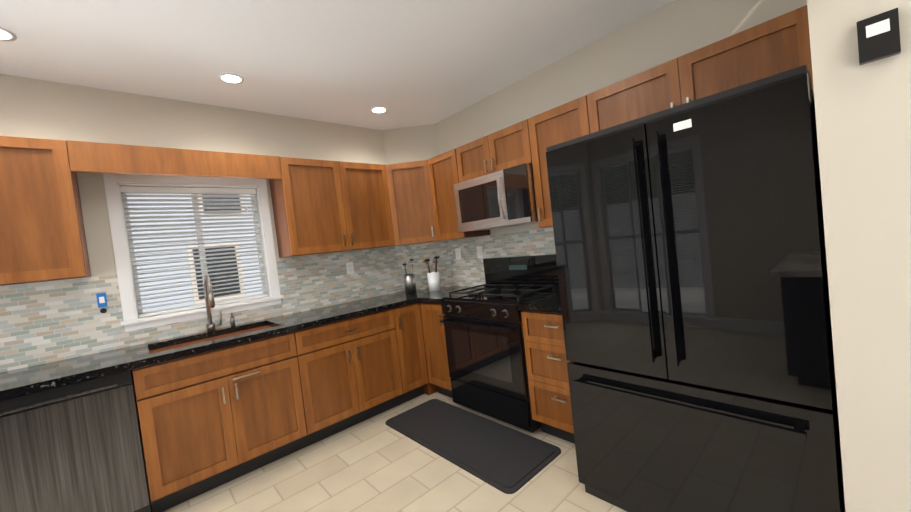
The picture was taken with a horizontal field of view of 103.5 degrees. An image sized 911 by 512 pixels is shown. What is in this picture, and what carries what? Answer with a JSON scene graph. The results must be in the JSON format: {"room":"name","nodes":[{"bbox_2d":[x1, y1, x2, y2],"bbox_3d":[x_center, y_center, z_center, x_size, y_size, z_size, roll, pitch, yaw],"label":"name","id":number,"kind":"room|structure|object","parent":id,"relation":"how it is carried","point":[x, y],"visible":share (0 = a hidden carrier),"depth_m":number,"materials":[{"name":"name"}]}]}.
{"room":"kitchen","nodes":[
{"label":"kitchen","id":0,"kind":"room"},
{"bbox_2d":[0,0,672,129],"bbox_3d":[-2.028,-1.121,0.554,7.180,0.100,3.390,-8,3,-42],"label":"ceiling","id":1,"kind":"structure","parent":0,"point":[408,63],"depth_m":2.16,"materials":[{"name":"white paint"}]},
{"bbox_2d":[0,27,16,40],"bbox_3d":[-2.239,-1.083,1.739,0.146,0.006,0.146,-8,3,-42],"label":"recessed light","id":2,"kind":"object","parent":1,"relation":"in","point":[5,34],"visible":1,"depth_m":1.77,"materials":[{"name":"white glass"}]},
{"bbox_2d":[219,73,243,83],"bbox_3d":[-1.500,-1.187,2.405,0.146,0.006,0.146,-8,3,-42],"label":"recessed light","id":3,"kind":"object","parent":1,"relation":"in","point":[232,78],"visible":1,"depth_m":2.40,"materials":[{"name":"white glass"}]},
{"bbox_2d":[371,106,386,112],"bbox_3d":[-0.683,-1.304,3.208,0.146,0.006,0.146,-8,3,-42],"label":"recessed light","id":4,"kind":"object","parent":1,"relation":"in","point":[379,109],"visible":1,"depth_m":3.20,"materials":[{"name":"white glass"}]},
{"bbox_2d":[151,392,626,511],"bbox_3d":[-0.667,1.387,1.391,4.373,0.004,3.410,-8,3,-42],"label":"floor","id":5,"kind":"structure","parent":0,"point":[376,463],"depth_m":2.12,"materials":[{"name":"beige tile"}]},
{"bbox_2d":[0,369,150,511],"bbox_3d":[-2.136,1.095,1.964,0.630,0.868,0.586,-8,3,-42],"label":"dishwasher","id":6,"kind":"object","parent":5,"relation":"on","point":[75,447],"visible":0.85,"depth_m":1.80,"materials":[{"name":"grey metal"}]},
{"bbox_2d":[132,331,319,511],"bbox_3d":[-1.573,1.012,2.489,0.908,0.876,0.600,-8,3,-42],"label":"base cabinet","id":7,"kind":"object","parent":5,"relation":"on","point":[212,419],"depth_m":2.22,"materials":[{"name":"brown wood"}]},
{"bbox_2d":[0,287,455,398],"bbox_3d":[-1.422,0.529,2.638,3.639,0.040,0.625,-8,3,-42],"label":"countertop","id":8,"kind":"structure","parent":7,"relation":"on","point":[41,376],"depth_m":2.20,"materials":[{"name":"black stone"}]},
{"bbox_2d":[148,323,271,350],"bbox_3d":[-1.621,0.669,2.468,0.740,0.207,0.420,-8,3,-42],"label":"sink","id":9,"kind":"object","parent":8,"relation":"in","point":[203,338],"depth_m":2.56,"materials":[{"name":"metal"}]},
{"bbox_2d":[203,275,234,331],"bbox_3d":[-1.710,0.334,2.611,0.180,0.412,0.242,-8,3,-42],"label":"faucet","id":10,"kind":"object","parent":8,"relation":"on","point":[209,297],"visible":0.98,"depth_m":2.63,"materials":[{"name":"silver metal"}]},
{"bbox_2d":[402,259,415,293],"bbox_3d":[-0.460,0.199,3.590,0.119,0.340,0.118,-7,2,-9],"label":"utensil holder","id":11,"kind":"object","parent":8,"relation":"on","point":[409,279],"depth_m":3.55,"materials":[{"name":"silver metal"}]},
{"bbox_2d":[423,256,440,290],"bbox_3d":[-0.227,0.175,3.587,0.154,0.337,0.166,-7,2,-15],"label":"utensil holder","id":12,"kind":"object","parent":8,"relation":"on","point":[433,278],"depth_m":3.54,"materials":[{"name":"white ceramic"}]},
{"bbox_2d":[304,311,395,439],"bbox_3d":[-0.981,0.929,3.023,0.926,0.876,0.600,-8,3,-42],"label":"base cabinet","id":13,"kind":"object","parent":5,"relation":"on","point":[328,347],"depth_m":2.79,"materials":[{"name":"brown wood"}]},
{"bbox_2d":[388,299,427,405],"bbox_3d":[-0.576,0.873,3.346,0.347,0.876,0.661,-8,3,-42],"label":"base cabinet","id":14,"kind":"object","parent":5,"relation":"on","point":[404,320],"depth_m":3.15,"materials":[{"name":"brown wood"}]},
{"bbox_2d":[420,287,483,302],"bbox_3d":[0.005,0.350,3.294,0.625,0.040,0.313,-8,3,-42],"label":"countertop","id":15,"kind":"structure","parent":14,"relation":"on","point":[437,298],"depth_m":3.19,"materials":[{"name":"black stone"}]},
{"bbox_2d":[420,299,451,397],"bbox_3d":[0.031,0.808,3.313,0.657,0.876,0.349,-8,3,-42],"label":"base cabinet","id":16,"kind":"object","parent":5,"relation":"on","point":[432,331],"depth_m":3.16,"materials":[{"name":"brown wood"}]},
{"bbox_2d":[385,399,560,493],"bbox_3d":[0.050,1.261,2.542,0.525,0.012,1.300,-8,3,-42],"label":"mat","id":17,"kind":"object","parent":5,"relation":"on","point":[503,458],"visible":1,"depth_m":2.38,"materials":[{"name":"black rubber"}]},
{"bbox_2d":[440,254,559,432],"bbox_3d":[0.382,0.623,2.864,0.673,1.186,0.787,-8,3,-42],"label":"stove","id":18,"kind":"object","parent":5,"relation":"on","point":[484,339],"visible":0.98,"depth_m":2.70,"materials":[{"name":"black metal"}]},
{"bbox_2d":[521,311,574,443],"bbox_3d":[0.863,0.746,2.423,0.600,0.876,0.490,-8,3,-42],"label":"base cabinet","id":19,"kind":"object","parent":5,"relation":"on","point":[543,333],"depth_m":2.29,"materials":[{"name":"brown wood"}]},
{"bbox_2d":[517,291,561,314],"bbox_3d":[0.804,0.292,2.399,0.625,0.040,0.490,-8,3,-42],"label":"countertop","id":20,"kind":"structure","parent":19,"relation":"on","point":[550,303],"depth_m":2.31,"materials":[{"name":"black stone"}]},
{"bbox_2d":[546,65,844,511],"bbox_3d":[1.159,0.276,1.751,0.920,1.780,0.940,-8,3,-42],"label":"fridge","id":21,"kind":"object","parent":5,"relation":"on","point":[689,239],"visible":1,"depth_m":1.37,"materials":[{"name":"black metal"}]},
{"bbox_2d":[0,0,806,285],"bbox_3d":[0.631,-0.067,-0.283,4.602,2.720,8.013,-8,3,-42],"label":"wall","id":22,"kind":"structure","parent":0,"point":[50,110],"depth_m":2.48,"materials":[{"name":"beige paint"}]},
{"bbox_2d":[0,136,90,285],"bbox_3d":[-2.616,-0.207,1.818,0.996,0.770,0.331,-8,3,-42],"label":"upper cabinet","id":23,"kind":"object","parent":22,"relation":"attached to","point":[43,238],"depth_m":1.94,"materials":[{"name":"brown wood"}]},
{"bbox_2d":[96,292,107,312],"bbox_3d":[-2.263,0.302,2.302,0.044,0.131,0.013,-8,3,-42],"label":"ornament","id":24,"kind":"object","parent":22,"relation":"attached to","point":[101,300],"visible":1,"depth_m":2.30,"materials":[{"name":"blue plastic"}]},
{"bbox_2d":[103,173,283,331],"bbox_3d":[-1.911,-0.066,2.713,1.000,1.045,0.165,-8,3,-42],"label":"window","id":25,"kind":"structure","parent":22,"relation":"in","point":[132,321],"depth_m":2.57,"materials":[{"name":"white wood"}]},
{"bbox_2d":[120,186,267,317],"bbox_3d":[-1.917,-0.065,2.719,0.820,0.895,0.059,-8,3,-42],"label":"blinds","id":26,"kind":"object","parent":25,"relation":"attached to","point":[126,191],"visible":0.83,"depth_m":2.67,"materials":[{"name":"white plastic"}]},
{"bbox_2d":[264,156,399,257],"bbox_3d":[-1.045,-0.427,3.210,0.986,0.770,0.366,-8,3,-42],"label":"upper cabinet","id":27,"kind":"object","parent":22,"relation":"attached to","point":[323,206],"depth_m":3.00,"materials":[{"name":"brown wood"}]},
{"bbox_2d":[346,262,353,274],"bbox_3d":[-1.008,0.116,3.436,0.072,0.115,0.009,-8,3,-42],"label":"electrical outlet","id":28,"kind":"object","parent":22,"relation":"attached to","point":[349,267],"visible":1,"depth_m":3.43,"materials":[{"name":"white plastic"}]},
{"bbox_2d":[384,160,435,245],"bbox_3d":[-0.411,-0.506,3.476,0.510,0.770,0.511,-8,3,-42],"label":"upper cabinet","id":29,"kind":"object","parent":22,"relation":"attached to","point":[408,186],"depth_m":3.40,"materials":[{"name":"brown wood"}]},
{"bbox_2d":[455,248,460,259],"bbox_3d":[0.026,-0.021,3.664,0.009,0.115,0.072,-8,3,-42],"label":"electrical outlet","id":30,"kind":"object","parent":22,"relation":"attached to","point":[458,253],"visible":1,"depth_m":3.66,"materials":[{"name":"white plastic"}]},
{"bbox_2d":[428,148,489,240],"bbox_3d":[0.005,-0.547,3.348,0.365,0.770,0.427,-8,3,-42],"label":"upper cabinet","id":31,"kind":"object","parent":22,"relation":"attached to","point":[442,167],"depth_m":3.25,"materials":[{"name":"brown wood"}]},
{"bbox_2d":[476,246,482,257],"bbox_3d":[0.231,-0.036,3.432,0.011,0.115,0.072,-8,3,-42],"label":"light switch","id":32,"kind":"object","parent":22,"relation":"attached to","point":[479,252],"visible":1,"depth_m":3.43,"materials":[{"name":"white plastic"}]},
{"bbox_2d":[456,119,531,181],"bbox_3d":[0.388,-0.807,2.910,0.330,0.308,0.760,-8,3,-42],"label":"upper cabinet","id":33,"kind":"object","parent":22,"relation":"attached to","point":[508,147],"depth_m":2.76,"materials":[{"name":"brown wood"}]},
{"bbox_2d":[454,163,537,231],"bbox_3d":[0.380,-0.439,2.880,0.450,0.405,0.744,-8,3,-42],"label":"microwave","id":34,"kind":"object","parent":33,"relation":"attached to","point":[504,198],"visible":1,"depth_m":2.70,"materials":[{"name":"silver metal"}]},
{"bbox_2d":[528,94,591,227],"bbox_3d":[0.812,-0.606,2.471,0.330,0.770,0.440,-8,3,-42],"label":"upper cabinet","id":35,"kind":"object","parent":22,"relation":"attached to","point":[568,121],"depth_m":2.43,"materials":[{"name":"brown wood"}]},
{"bbox_2d":[588,5,813,132],"bbox_3d":[1.263,-0.849,1.932,0.330,0.350,0.986,-8,3,-42],"label":"upper cabinet","id":36,"kind":"object","parent":22,"relation":"attached to","point":[779,44],"depth_m":1.73,"materials":[{"name":"brown wood"}]},
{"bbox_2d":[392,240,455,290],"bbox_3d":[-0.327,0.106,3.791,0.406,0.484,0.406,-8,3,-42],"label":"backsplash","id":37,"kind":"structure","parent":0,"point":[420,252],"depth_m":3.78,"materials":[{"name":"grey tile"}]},
{"bbox_2d":[807,0,910,511],"bbox_3d":[1.544,-0.140,1.323,1.040,2.560,0.220,-8,3,-42],"label":"wall","id":38,"kind":"structure","parent":0,"point":[863,118],"depth_m":1.00,"materials":[{"name":"beige paint"}]},
{"bbox_2d":[857,7,900,65],"bbox_3d":[1.107,-0.573,0.941,0.023,0.110,0.070,-8,3,-42],"label":"thermostat","id":39,"kind":"object","parent":38,"relation":"attached to","point":[878,36],"visible":0.93,"depth_m":0.93,"materials":[{"name":"black paint"}]},
{"label":"outside","id":40,"kind":"structure","parent":0,"visible":0},
{"bbox_2d":[127,194,262,311],"bbox_3d":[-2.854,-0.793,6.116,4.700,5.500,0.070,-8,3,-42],"label":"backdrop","id":41,"kind":"structure","parent":40,"point":[187,283],"depth_m":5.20,"materials":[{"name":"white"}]}
]}

